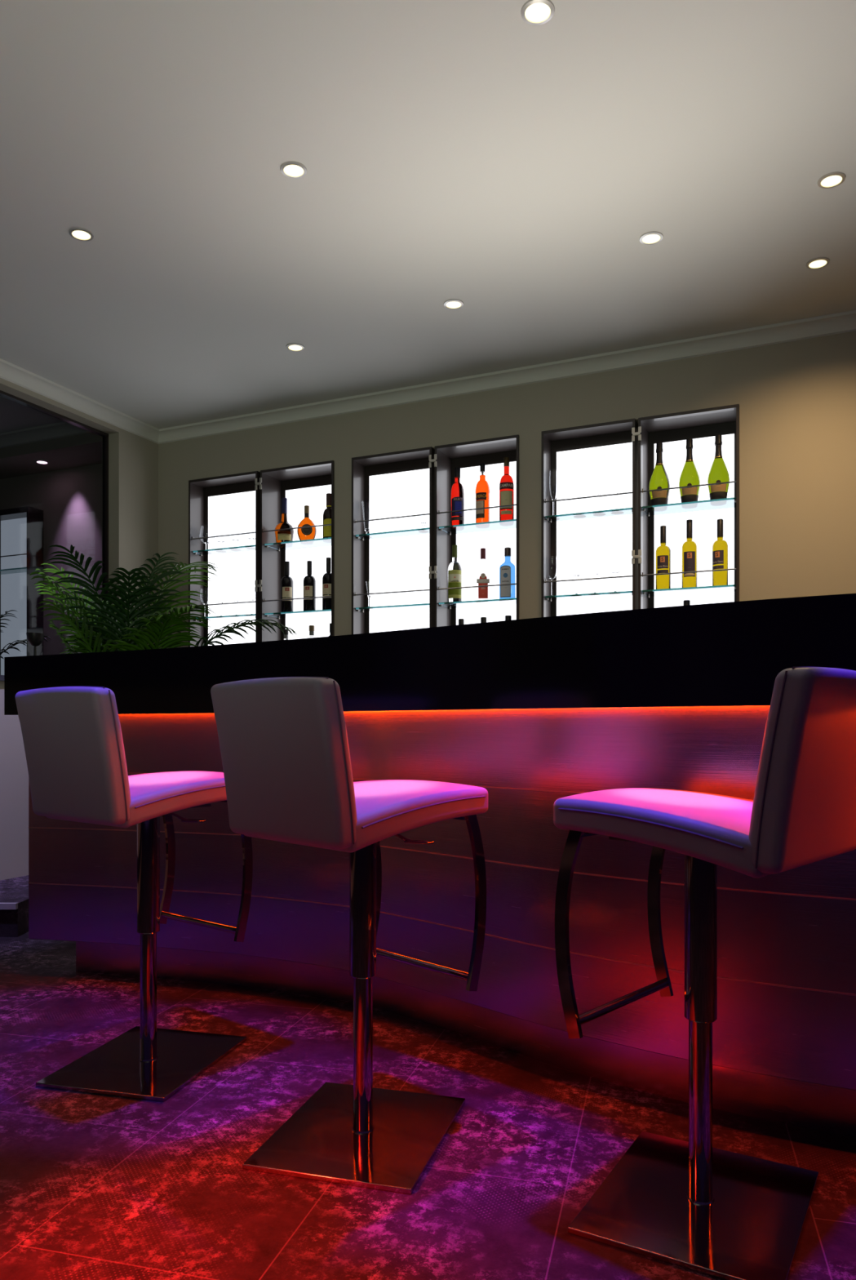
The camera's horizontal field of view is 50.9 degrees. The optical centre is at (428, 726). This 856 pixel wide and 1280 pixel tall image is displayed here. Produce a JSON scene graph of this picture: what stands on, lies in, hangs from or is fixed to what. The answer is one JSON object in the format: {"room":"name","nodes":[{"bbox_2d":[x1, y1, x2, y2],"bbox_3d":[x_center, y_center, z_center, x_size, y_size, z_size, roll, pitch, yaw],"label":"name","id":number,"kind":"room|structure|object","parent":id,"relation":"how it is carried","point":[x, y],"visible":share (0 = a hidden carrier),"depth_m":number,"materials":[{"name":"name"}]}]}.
{"room":"bar","nodes":[
{"label":"bar","id":0,"kind":"room"},
{"bbox_2d":[0,432,102,651],"bbox_3d":[-4.228,-0.490,6.937,4.904,2.980,0.370,0,0,24],"label":"wall","id":1,"kind":"structure","parent":0,"point":[85,449],"depth_m":6.10,"materials":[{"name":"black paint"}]},
{"bbox_2d":[35,459,49,464],"bbox_3d":[-2.675,-1.831,6.227,0.094,0.007,0.094,0,0,0],"label":"recessed light","id":2,"kind":"object","parent":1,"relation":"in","point":[38,461],"visible":1,"depth_m":6.22,"materials":[{"name":"grey glass"}]},
{"bbox_2d":[0,421,91,448],"bbox_3d":[-4.334,-1.942,6.746,4.866,0.074,0.065,0,0,24],"label":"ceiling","id":3,"kind":"structure","parent":1,"relation":"attached to","point":[60,429],"depth_m":5.96,"materials":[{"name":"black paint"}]},
{"bbox_2d":[0,377,158,879],"bbox_3d":[-3.312,-0.490,2.897,0.140,2.980,7.000,0,0,24],"label":"wall","id":4,"kind":"structure","parent":0,"point":[133,459],"depth_m":5.73,"materials":[{"name":"beige paint"}]},
{"bbox_2d":[0,390,108,680],"bbox_3d":[-2.886,-1.062,3.819,0.165,1.625,4.232,0,0,24],"label":"window","id":5,"kind":"structure","parent":4,"relation":"in","point":[105,436],"depth_m":5.75,"materials":[{"name":"black"}]},
{"bbox_2d":[0,358,159,444],"bbox_3d":[-3.219,-1.942,2.855,0.065,0.074,7.000,0,0,24],"label":"trim","id":6,"kind":"structure","parent":4,"relation":"attached to","point":[12,373],"depth_m":5.36,"materials":[{"name":"white paint"}]},
{"bbox_2d":[0,0,855,433],"bbox_3d":[-0.500,-2.030,2.500,17.000,0.100,13.000,0,0,0],"label":"ceiling","id":7,"kind":"structure","parent":0,"point":[482,157],"depth_m":3.31,"materials":[{"name":"white paint"}]},
{"bbox_2d":[68,227,93,241],"bbox_3d":[-1.394,-1.976,3.612,0.094,0.008,0.094,0,0,0],"label":"recessed light","id":8,"kind":"object","parent":7,"relation":"in","point":[78,233],"visible":1,"depth_m":3.60,"materials":[{"name":"white glass"}]},
{"bbox_2d":[280,160,306,178],"bbox_3d":[-0.477,-1.976,3.194,0.094,0.008,0.094,0,0,0],"label":"recessed light","id":9,"kind":"object","parent":7,"relation":"in","point":[294,170],"visible":1,"depth_m":3.19,"materials":[{"name":"white glass"}]},
{"bbox_2d":[286,342,304,351],"bbox_3d":[-0.692,-1.976,4.688,0.094,0.008,0.094,0,0,0],"label":"recessed light","id":10,"kind":"object","parent":7,"relation":"in","point":[295,347],"visible":1,"depth_m":4.68,"materials":[{"name":"white glass"}]},
{"bbox_2d":[444,298,463,309],"bbox_3d":[0.120,-1.976,4.209,0.094,0.008,0.094,0,0,0],"label":"recessed light","id":11,"kind":"object","parent":7,"relation":"in","point":[454,304],"visible":1,"depth_m":4.20,"materials":[{"name":"white glass"}]},
{"bbox_2d":[520,0,555,26],"bbox_3d":[0.304,-1.976,2.487,0.094,0.008,0.094,0,0,0],"label":"recessed light","id":12,"kind":"object","parent":7,"relation":"in","point":[533,12],"visible":1,"depth_m":2.48,"materials":[{"name":"grey glass"}]},
{"bbox_2d":[640,231,663,244],"bbox_3d":[0.905,-1.976,3.640,0.094,0.008,0.094,0,0,0],"label":"recessed light","id":13,"kind":"object","parent":7,"relation":"in","point":[650,237],"visible":1,"depth_m":3.63,"materials":[{"name":"white glass"}]},
{"bbox_2d":[806,257,830,269],"bbox_3d":[1.665,-1.976,3.838,0.094,0.008,0.094,0,0,0],"label":"recessed light","id":14,"kind":"object","parent":7,"relation":"in","point":[820,262],"visible":1,"depth_m":3.83,"materials":[{"name":"white glass"}]},
{"bbox_2d":[817,172,845,188],"bbox_3d":[1.462,-1.976,3.255,0.094,0.008,0.094,0,0,0],"label":"recessed light","id":15,"kind":"object","parent":7,"relation":"in","point":[833,180],"visible":1,"depth_m":3.25,"materials":[{"name":"white glass"}]},
{"bbox_2d":[0,931,855,1279],"bbox_3d":[-0.500,1.050,2.500,17.000,0.100,13.000,0,0,0],"label":"floor","id":16,"kind":"structure","parent":0,"point":[93,1186],"depth_m":2.10,"materials":[{"name":"tile"}]},
{"bbox_2d":[0,875,28,937],"bbox_3d":[-4.410,0.920,6.188,5.180,0.160,3.836,0,0,0],"label":"platform","id":17,"kind":"object","parent":16,"relation":"on","point":[13,922],"visible":0.25,"depth_m":4.35,"materials":[{"name":"stone"}]},
{"bbox_2d":[0,902,17,909],"bbox_3d":[-4.475,0.851,4.263,5.050,0.028,0.025,0,0,0],"label":"trim","id":18,"kind":"structure","parent":17,"relation":"attached to","point":[2,905],"depth_m":4.25,"materials":[{"name":"grey"}]},
{"bbox_2d":[0,609,51,658],"bbox_3d":[-3.201,-0.002,5.968,1.375,1.684,1.203,0,0,0],"label":"potted palm","id":19,"kind":"object","parent":17,"relation":"on","point":[20,642],"visible":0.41,"depth_m":6.20,"materials":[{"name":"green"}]},
{"bbox_2d":[15,685,253,1102],"bbox_3d":[-0.845,0.445,2.662,0.514,1.110,0.620,0,0,30],"label":"bar stool","id":20,"kind":"object","parent":16,"relation":"on","point":[73,740],"visible":0.93,"depth_m":2.54,"materials":[{"name":"white leather"}]},
{"bbox_2d":[29,544,297,653],"bbox_3d":[-1.306,0.029,4.450,1.188,1.941,1.364,0,0,-32],"label":"potted palm","id":21,"kind":"object","parent":16,"relation":"on","point":[113,632],"visible":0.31,"depth_m":4.20,"materials":[{"name":"green plant"}]},
{"bbox_2d":[210,676,488,1194],"bbox_3d":[-0.172,0.445,2.193,0.534,1.110,0.632,0,0,35],"label":"bar stool","id":22,"kind":"object","parent":16,"relation":"on","point":[283,741],"visible":1,"depth_m":2.08,"materials":[{"name":"grey leather"}]},
{"bbox_2d":[4,593,855,1137],"bbox_3d":[0.347,0.362,2.667,4.820,1.275,0.916,0,0,29],"label":"bar counter","id":23,"kind":"object","parent":16,"relation":"on","point":[533,713],"depth_m":2.54,"materials":[{"name":"black"}]},
{"bbox_2d":[26,632,44,655],"bbox_3d":[-1.600,-0.328,3.660,0.068,0.105,0.068,0,0,0],"label":"goblet","id":24,"kind":"object","parent":23,"relation":"on","point":[35,639],"visible":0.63,"depth_m":3.64,"materials":[{"name":"black"}]},
{"bbox_2d":[553,666,855,1279],"bbox_3d":[0.593,0.445,1.865,0.552,1.110,0.563,0,0,43],"label":"bar stool","id":25,"kind":"object","parent":16,"relation":"on","point":[695,1205],"visible":1,"depth_m":1.79,"materials":[{"name":"grey leather"}]},
{"bbox_2d":[0,331,855,655],"bbox_3d":[-0.852,-0.490,5.795,12.000,2.980,0.300,0,0,24],"label":"wall","id":26,"kind":"structure","parent":0,"point":[797,400],"depth_m":4.85,"materials":[{"name":"beige paint"}]},
{"bbox_2d":[0,506,43,675],"bbox_3d":[-3.058,-0.880,6.534,0.548,1.360,0.147,0,0,24],"label":"display cabinet","id":27,"kind":"object","parent":26,"relation":"attached to","point":[21,528],"visible":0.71,"depth_m":6.55,"materials":[{"name":"grey wood"}]},
{"bbox_2d":[0,567,26,574],"bbox_3d":[-3.019,-1.127,6.513,0.436,0.010,0.113,0,0,24],"label":"glass shelf","id":28,"kind":"object","parent":27,"relation":"attached to","point":[20,571],"depth_m":6.52,"materials":[{"name":"teal"}]},
{"bbox_2d":[188,471,260,646],"bbox_3d":[-1.303,-0.949,5.908,0.544,1.358,0.162,0,0,24],"label":"display cabinet","id":29,"kind":"object","parent":26,"relation":"attached to","point":[226,500],"visible":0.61,"depth_m":5.97,"materials":[{"name":"grey wood"}]},
{"bbox_2d":[199,587,211,617],"bbox_3d":[-1.487,-0.822,5.997,0.077,0.200,0.077,0,0,0],"label":"wine glass","id":30,"kind":"object","parent":29,"relation":"on","point":[205,599],"visible":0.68,"depth_m":5.97,"materials":[{"name":"white"}]},
{"bbox_2d":[198,524,213,549],"bbox_3d":[-1.479,-1.253,5.993,0.100,0.175,0.100,0,0,0],"label":"glass","id":31,"kind":"object","parent":29,"relation":"on","point":[206,531],"visible":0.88,"depth_m":5.96,"materials":[{"name":"white"}]},
{"bbox_2d":[213,524,228,548],"bbox_3d":[-1.369,-1.249,5.944,0.100,0.168,0.100,0,0,0],"label":"glass","id":32,"kind":"object","parent":29,"relation":"on","point":[220,529],"visible":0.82,"depth_m":5.91,"materials":[{"name":"white"}]},
{"bbox_2d":[215,586,226,616],"bbox_3d":[-1.369,-0.823,5.944,0.077,0.203,0.077,0,0,0],"label":"wine glass","id":33,"kind":"object","parent":29,"relation":"on","point":[220,591],"visible":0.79,"depth_m":5.92,"materials":[{"name":"white"}]},
{"bbox_2d":[193,546,255,555],"bbox_3d":[-1.303,-1.160,5.907,0.514,0.010,0.104,0,0,24],"label":"glass shelf","id":34,"kind":"object","parent":29,"relation":"attached to","point":[240,550],"depth_m":5.93,"materials":[{"name":"blue"}]},
{"bbox_2d":[200,615,255,621],"bbox_3d":[-1.303,-0.717,5.907,0.514,0.010,0.104,0,0,24],"label":"glass shelf","id":35,"kind":"object","parent":29,"relation":"attached to","point":[224,618],"depth_m":5.91,"materials":[{"name":"blue"}]},
{"bbox_2d":[228,522,243,546],"bbox_3d":[-1.261,-1.249,5.896,0.100,0.168,0.100,0,0,0],"label":"glass","id":36,"kind":"object","parent":29,"relation":"on","point":[234,527],"visible":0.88,"depth_m":5.86,"materials":[{"name":"white"}]},
{"bbox_2d":[230,584,242,615],"bbox_3d":[-1.257,-0.825,5.894,0.077,0.206,0.077,0,0,0],"label":"wine glass","id":37,"kind":"object","parent":29,"relation":"on","point":[236,592],"visible":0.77,"depth_m":5.87,"materials":[{"name":"white"}]},
{"bbox_2d":[244,520,255,545],"bbox_3d":[-1.147,-1.248,5.845,0.100,0.167,0.100,0,0,0],"label":"glass","id":38,"kind":"object","parent":29,"relation":"on","point":[250,526],"visible":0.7,"depth_m":5.81,"materials":[{"name":"white"}]},
{"bbox_2d":[245,582,255,613],"bbox_3d":[-1.147,-0.826,5.845,0.077,0.209,0.077,0,0,0],"label":"wine glass","id":39,"kind":"object","parent":29,"relation":"on","point":[250,588],"visible":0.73,"depth_m":5.82,"materials":[{"name":"white"}]},
{"bbox_2d":[254,460,334,641],"bbox_3d":[-0.794,-0.949,5.716,0.570,1.358,0.248,0,0,24],"label":"display cabinet","id":40,"kind":"object","parent":26,"relation":"attached to","point":[308,484],"visible":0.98,"depth_m":5.80,"materials":[{"name":"grey wood"}]},
{"bbox_2d":[275,497,293,542],"bbox_3d":[-0.922,-1.315,5.766,0.122,0.300,0.122,0,0,-9],"label":"bottle","id":41,"kind":"object","parent":40,"relation":"on","point":[285,535],"visible":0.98,"depth_m":5.73,"materials":[{"name":"brown glass"}]},
{"bbox_2d":[283,629,288,639],"bbox_3d":[-0.911,-0.456,5.767,0.072,0.336,0.072,0,0,-9],"label":"bottle","id":42,"kind":"object","parent":40,"relation":"in","point":[286,637],"visible":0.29,"depth_m":5.75,"materials":[{"name":"clear glass"}]},
{"bbox_2d":[280,561,293,612],"bbox_3d":[-0.902,-0.889,5.756,0.079,0.335,0.082,0,0,-9],"label":"wine bottle","id":43,"kind":"object","parent":40,"relation":"on","point":[286,582],"visible":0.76,"depth_m":5.73,"materials":[{"name":"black glass"}]},
{"bbox_2d":[265,610,331,617],"bbox_3d":[-0.775,-0.717,5.712,0.503,0.010,0.179,0,0,24],"label":"glass shelf","id":44,"kind":"object","parent":40,"relation":"attached to","point":[268,614],"depth_m":5.74,"materials":[{"name":"blue"}]},
{"bbox_2d":[265,538,331,550],"bbox_3d":[-0.775,-1.160,5.712,0.503,0.010,0.179,0,0,24],"label":"glass shelf","id":45,"kind":"object","parent":40,"relation":"attached to","point":[314,544],"depth_m":5.74,"materials":[{"name":"blue"}]},
{"bbox_2d":[297,505,316,540],"bbox_3d":[-0.768,-1.282,5.695,0.120,0.234,0.077,0,0,-8],"label":"bottle","id":46,"kind":"object","parent":40,"relation":"on","point":[308,533],"visible":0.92,"depth_m":5.67,"materials":[{"name":"orange glass"}]},
{"bbox_2d":[303,560,315,610],"bbox_3d":[-0.751,-0.885,5.688,0.079,0.326,0.082,0,0,13],"label":"wine bottle","id":47,"kind":"object","parent":40,"relation":"on","point":[309,581],"visible":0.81,"depth_m":5.66,"materials":[{"name":"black glass"}]},
{"bbox_2d":[308,625,314,638],"bbox_3d":[-0.736,-0.464,5.689,0.072,0.352,0.072,0,0,-7],"label":"bottle","id":48,"kind":"object","parent":40,"relation":"in","point":[311,627],"visible":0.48,"depth_m":5.67,"materials":[{"name":"clear glass"}]},
{"bbox_2d":[322,557,331,609],"bbox_3d":[-0.623,-0.890,5.631,0.079,0.336,0.082,0,0,17],"label":"wine bottle","id":49,"kind":"object","parent":40,"relation":"on","point":[326,578],"visible":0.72,"depth_m":5.60,"materials":[{"name":"black glass"}]},
{"bbox_2d":[323,493,331,537],"bbox_3d":[-0.619,-1.311,5.630,0.080,0.293,0.082,0,0,-6],"label":"bottle","id":50,"kind":"object","parent":40,"relation":"on","point":[327,512],"visible":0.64,"depth_m":5.60,"materials":[{"name":"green glass"}]},
{"bbox_2d":[328,622,331,636],"bbox_3d":[-0.602,-0.467,5.629,0.072,0.358,0.072,0,0,-6],"label":"bottle","id":51,"kind":"object","parent":40,"relation":"in","point":[330,623],"visible":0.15,"depth_m":5.62,"materials":[{"name":"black glass"}]},
{"bbox_2d":[351,446,435,634],"bbox_3d":[-0.188,-0.949,5.410,0.530,1.358,0.162,0,0,24],"label":"display cabinet","id":52,"kind":"object","parent":26,"relation":"attached to","point":[396,553],"visible":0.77,"depth_m":5.47,"materials":[{"name":"grey wood"}]},
{"bbox_2d":[361,498,373,533],"bbox_3d":[-0.374,-1.274,5.499,0.070,0.219,0.070,0,0,0],"label":"beer glass","id":53,"kind":"object","parent":52,"relation":"on","point":[366,504],"visible":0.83,"depth_m":5.48,"materials":[{"name":"white"}]},
{"bbox_2d":[365,580,373,607],"bbox_3d":[-0.360,-0.805,5.493,0.068,0.166,0.068,0,0,0],"label":"glass","id":54,"kind":"object","parent":52,"relation":"on","point":[369,583],"visible":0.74,"depth_m":5.48,"materials":[{"name":"white"}]},
{"bbox_2d":[355,604,429,611],"bbox_3d":[-0.189,-0.717,5.409,0.500,0.010,0.104,0,0,24],"label":"glass shelf","id":55,"kind":"object","parent":52,"relation":"attached to","point":[358,607],"depth_m":5.43,"materials":[{"name":"blue"}]},
{"bbox_2d":[356,528,429,539],"bbox_3d":[-0.189,-1.160,5.409,0.500,0.010,0.104,0,0,24],"label":"glass shelf","id":56,"kind":"object","parent":52,"relation":"attached to","point":[413,534],"depth_m":5.42,"materials":[{"name":"blue"}]},
{"bbox_2d":[417,491,429,528],"bbox_3d":[-0.026,-1.278,5.344,0.070,0.225,0.070,0,0,0],"label":"beer glass","id":57,"kind":"object","parent":52,"relation":"on","point":[424,496],"visible":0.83,"depth_m":5.32,"materials":[{"name":"white"}]},
{"bbox_2d":[428,435,519,626],"bbox_3d":[0.302,-0.949,5.226,0.546,1.358,0.248,0,0,24],"label":"display cabinet","id":58,"kind":"object","parent":26,"relation":"attached to","point":[494,535],"visible":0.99,"depth_m":5.30,"materials":[{"name":"grey wood"}]},
{"bbox_2d":[448,544,462,602],"bbox_3d":[0.157,-0.894,5.282,0.082,0.344,0.084,0,0,2],"label":"bottle","id":59,"kind":"object","parent":58,"relation":"on","point":[455,571],"visible":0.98,"depth_m":5.25,"materials":[{"name":"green glass"}]},
{"bbox_2d":[451,467,464,525],"bbox_3d":[0.173,-1.341,5.275,0.078,0.352,0.080,0,0,-4],"label":"bottle","id":60,"kind":"object","parent":58,"relation":"on","point":[457,490],"visible":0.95,"depth_m":5.25,"materials":[{"name":"red glass"}]},
{"bbox_2d":[458,618,464,624],"bbox_3d":[0.195,-0.460,5.272,0.072,0.343,0.072,0,0,2],"label":"bottle","id":61,"kind":"object","parent":58,"relation":"in","point":[461,621],"visible":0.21,"depth_m":5.26,"materials":[{"name":"black glass"}]},
{"bbox_2d":[439,599,516,608],"bbox_3d":[0.320,-0.717,5.223,0.480,0.010,0.179,0,0,24],"label":"glass shelf","id":62,"kind":"object","parent":58,"relation":"attached to","point":[491,603],"depth_m":5.24,"materials":[{"name":"blue"}]},
{"bbox_2d":[439,520,516,534],"bbox_3d":[0.320,-1.160,5.223,0.480,0.010,0.179,0,0,24],"label":"glass shelf","id":63,"kind":"object","parent":58,"relation":"attached to","point":[495,527],"depth_m":5.24,"materials":[{"name":"blue"}]},
{"bbox_2d":[475,462,489,523],"bbox_3d":[0.317,-1.344,5.212,0.085,0.359,0.085,0,0,12],"label":"bottle","id":64,"kind":"object","parent":58,"relation":"on","point":[482,488],"visible":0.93,"depth_m":5.18,"materials":[{"name":"orange glass"}]},
{"bbox_2d":[476,547,489,599],"bbox_3d":[0.320,-0.877,5.209,0.074,0.310,0.068,0,0,4],"label":"bottle","id":65,"kind":"object","parent":58,"relation":"on","point":[483,570],"visible":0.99,"depth_m":5.18,"materials":[{"name":"clear glass"}]},
{"bbox_2d":[480,617,486,622],"bbox_3d":[0.323,-0.461,5.215,0.072,0.346,0.072,0,0,4],"label":"bottle","id":66,"kind":"object","parent":58,"relation":"in","point":[483,620],"visible":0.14,"depth_m":5.20,"materials":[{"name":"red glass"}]},
{"bbox_2d":[499,457,514,520],"bbox_3d":[0.451,-1.353,5.151,0.083,0.376,0.085,0,0,8],"label":"bottle","id":67,"kind":"object","parent":58,"relation":"on","point":[506,484],"visible":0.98,"depth_m":5.12,"materials":[{"name":"red glass"}]},
{"bbox_2d":[499,547,515,599],"bbox_3d":[0.457,-0.873,5.148,0.090,0.301,0.076,0,0,12],"label":"bottle","id":68,"kind":"object","parent":58,"relation":"on","point":[508,569],"visible":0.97,"depth_m":5.12,"materials":[{"name":"blue glass"}]},
{"bbox_2d":[505,615,511,620],"bbox_3d":[0.460,-0.462,5.154,0.072,0.348,0.072,0,0,5],"label":"bottle","id":69,"kind":"object","parent":58,"relation":"in","point":[507,617],"visible":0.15,"depth_m":5.14,"materials":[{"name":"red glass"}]},
{"bbox_2d":[158,310,855,444],"bbox_3d":[1.359,-1.942,4.607,6.994,0.074,0.065,0,0,24],"label":"trim","id":70,"kind":"structure","parent":26,"relation":"attached to","point":[845,322],"depth_m":4.95,"materials":[{"name":"white paint"}]},
{"bbox_2d":[542,418,638,617],"bbox_3d":[0.893,-0.949,4.926,0.513,1.358,0.162,0,0,24],"label":"display cabinet","id":71,"kind":"object","parent":26,"relation":"attached to","point":[568,531],"visible":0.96,"depth_m":4.97,"materials":[{"name":"grey wood"}]},
{"bbox_2d":[546,555,559,595],"bbox_3d":[0.693,-0.834,5.022,0.077,0.224,0.077,0,0,28],"label":"wine glass","id":72,"kind":"object","parent":71,"relation":"on","point":[553,565],"visible":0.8,"depth_m":5.00,"materials":[{"name":"clear glass"}]},
{"bbox_2d":[549,469,558,515],"bbox_3d":[0.702,-1.298,5.019,0.068,0.265,0.068,0,0,0],"label":"champagne flute","id":73,"kind":"object","parent":71,"relation":"on","point":[553,473],"visible":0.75,"depth_m":5.00,"materials":[{"name":"clear glass"}]},
{"bbox_2d":[569,552,583,594],"bbox_3d":[0.821,-0.838,4.965,0.077,0.232,0.077,0,0,28],"label":"wine glass","id":74,"kind":"object","parent":71,"relation":"on","point":[576,561],"visible":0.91,"depth_m":4.94,"materials":[{"name":"white"}]},
{"bbox_2d":[575,466,584,512],"bbox_3d":[0.838,-1.297,4.958,0.068,0.263,0.068,0,0,0],"label":"champagne flute","id":75,"kind":"object","parent":71,"relation":"on","point":[580,471],"visible":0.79,"depth_m":4.94,"materials":[{"name":"clear glass"}]},
{"bbox_2d":[546,592,632,599],"bbox_3d":[0.893,-0.717,4.926,0.483,0.010,0.104,0,0,24],"label":"glass shelf","id":76,"kind":"object","parent":71,"relation":"attached to","point":[580,596],"depth_m":4.94,"materials":[{"name":"blue"}]},
{"bbox_2d":[546,509,632,521],"bbox_3d":[0.893,-1.160,4.926,0.483,0.010,0.104,0,0,24],"label":"glass shelf","id":77,"kind":"object","parent":71,"relation":"attached to","point":[611,515],"depth_m":4.94,"materials":[{"name":"blue"}]},
{"bbox_2d":[587,551,602,593],"bbox_3d":[0.915,-0.838,4.923,0.077,0.232,0.077,0,0,28],"label":"wine glass","id":78,"kind":"object","parent":71,"relation":"on","point":[595,559],"visible":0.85,"depth_m":4.90,"materials":[{"name":"white"}]},
{"bbox_2d":[595,464,604,511],"bbox_3d":[0.938,-1.296,4.913,0.068,0.262,0.068,0,0,0],"label":"champagne flute","id":79,"kind":"object","parent":71,"relation":"on","point":[599,468],"visible":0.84,"depth_m":4.89,"materials":[{"name":"clear glass"}]},
{"bbox_2d":[608,549,622,591],"bbox_3d":[1.017,-0.838,4.878,0.077,0.232,0.077,0,0,28],"label":"wine glass","id":80,"kind":"object","parent":71,"relation":"on","point":[615,558],"visible":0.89,"depth_m":4.85,"materials":[{"name":"white"}]},
{"bbox_2d":[613,462,622,509],"bbox_3d":[1.028,-1.295,4.873,0.068,0.259,0.068,0,0,0],"label":"champagne flute","id":81,"kind":"object","parent":71,"relation":"on","point":[617,467],"visible":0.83,"depth_m":4.85,"materials":[{"name":"clear glass"}]},
{"bbox_2d":[631,404,739,608],"bbox_3d":[1.371,-0.949,4.748,0.538,1.358,0.248,0,0,24],"label":"display cabinet","id":82,"kind":"object","parent":26,"relation":"attached to","point":[702,425],"visible":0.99,"depth_m":4.81,"materials":[{"name":"grey wood"}]},
{"bbox_2d":[648,442,670,505],"bbox_3d":[1.237,-1.340,4.801,0.110,0.349,0.110,0,0,14],"label":"wine bottle","id":83,"kind":"object","parent":82,"relation":"on","point":[660,479],"visible":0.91,"depth_m":4.77,"materials":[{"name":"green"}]},
{"bbox_2d":[656,525,671,589],"bbox_3d":[1.255,-0.895,4.792,0.078,0.347,0.080,0,0,20],"label":"wine bottle","id":84,"kind":"object","parent":82,"relation":"on","point":[663,552],"visible":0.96,"depth_m":4.76,"materials":[{"name":"yellow glass"}]},
{"bbox_2d":[683,600,690,605],"bbox_3d":[1.368,-0.477,4.748,0.072,0.379,0.072,0,0,16],"label":"bottle","id":85,"kind":"object","parent":82,"relation":"in","point":[686,602],"visible":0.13,"depth_m":4.73,"materials":[{"name":"black glass"}]},
{"bbox_2d":[642,586,736,596],"bbox_3d":[1.388,-0.717,4.745,0.474,0.010,0.179,0,0,24],"label":"glass shelf","id":86,"kind":"object","parent":82,"relation":"attached to","point":[704,591],"depth_m":4.76,"materials":[{"name":"blue"}]},
{"bbox_2d":[642,498,736,515],"bbox_3d":[1.388,-1.160,4.745,0.474,0.010,0.179,0,0,24],"label":"glass shelf","id":87,"kind":"object","parent":82,"relation":"attached to","point":[718,506],"depth_m":4.76,"materials":[{"name":"blue"}]},
{"bbox_2d":[679,438,700,502],"bbox_3d":[1.379,-1.340,4.737,0.110,0.350,0.110,0,0,16],"label":"wine bottle","id":88,"kind":"object","parent":82,"relation":"on","point":[690,476],"visible":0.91,"depth_m":4.70,"materials":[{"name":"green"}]},
{"bbox_2d":[682,519,697,587],"bbox_3d":[1.379,-0.905,4.737,0.078,0.366,0.080,0,0,16],"label":"wine bottle","id":89,"kind":"object","parent":82,"relation":"on","point":[689,547],"visible":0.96,"depth_m":4.71,"materials":[{"name":"yellow glass"}]},
{"bbox_2d":[684,573,694,576],"bbox_3d":[1.369,-0.796,4.703,0.052,0.014,0.010,0,0,16],"label":"print","id":90,"kind":"object","parent":89,"relation":"attached to","point":[686,574],"depth_m":4.70,"materials":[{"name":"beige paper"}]},
{"bbox_2d":[707,434,729,499],"bbox_3d":[1.512,-1.340,4.678,0.110,0.350,0.110,0,0,18],"label":"wine bottle","id":91,"kind":"object","parent":82,"relation":"on","point":[718,473],"visible":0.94,"depth_m":4.64,"materials":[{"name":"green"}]},
{"bbox_2d":[712,519,728,586],"bbox_3d":[1.519,-0.899,4.674,0.078,0.355,0.080,0,0,38],"label":"wine bottle","id":92,"kind":"object","parent":82,"relation":"on","point":[720,547],"visible":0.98,"depth_m":4.64,"materials":[{"name":"yellow glass"}]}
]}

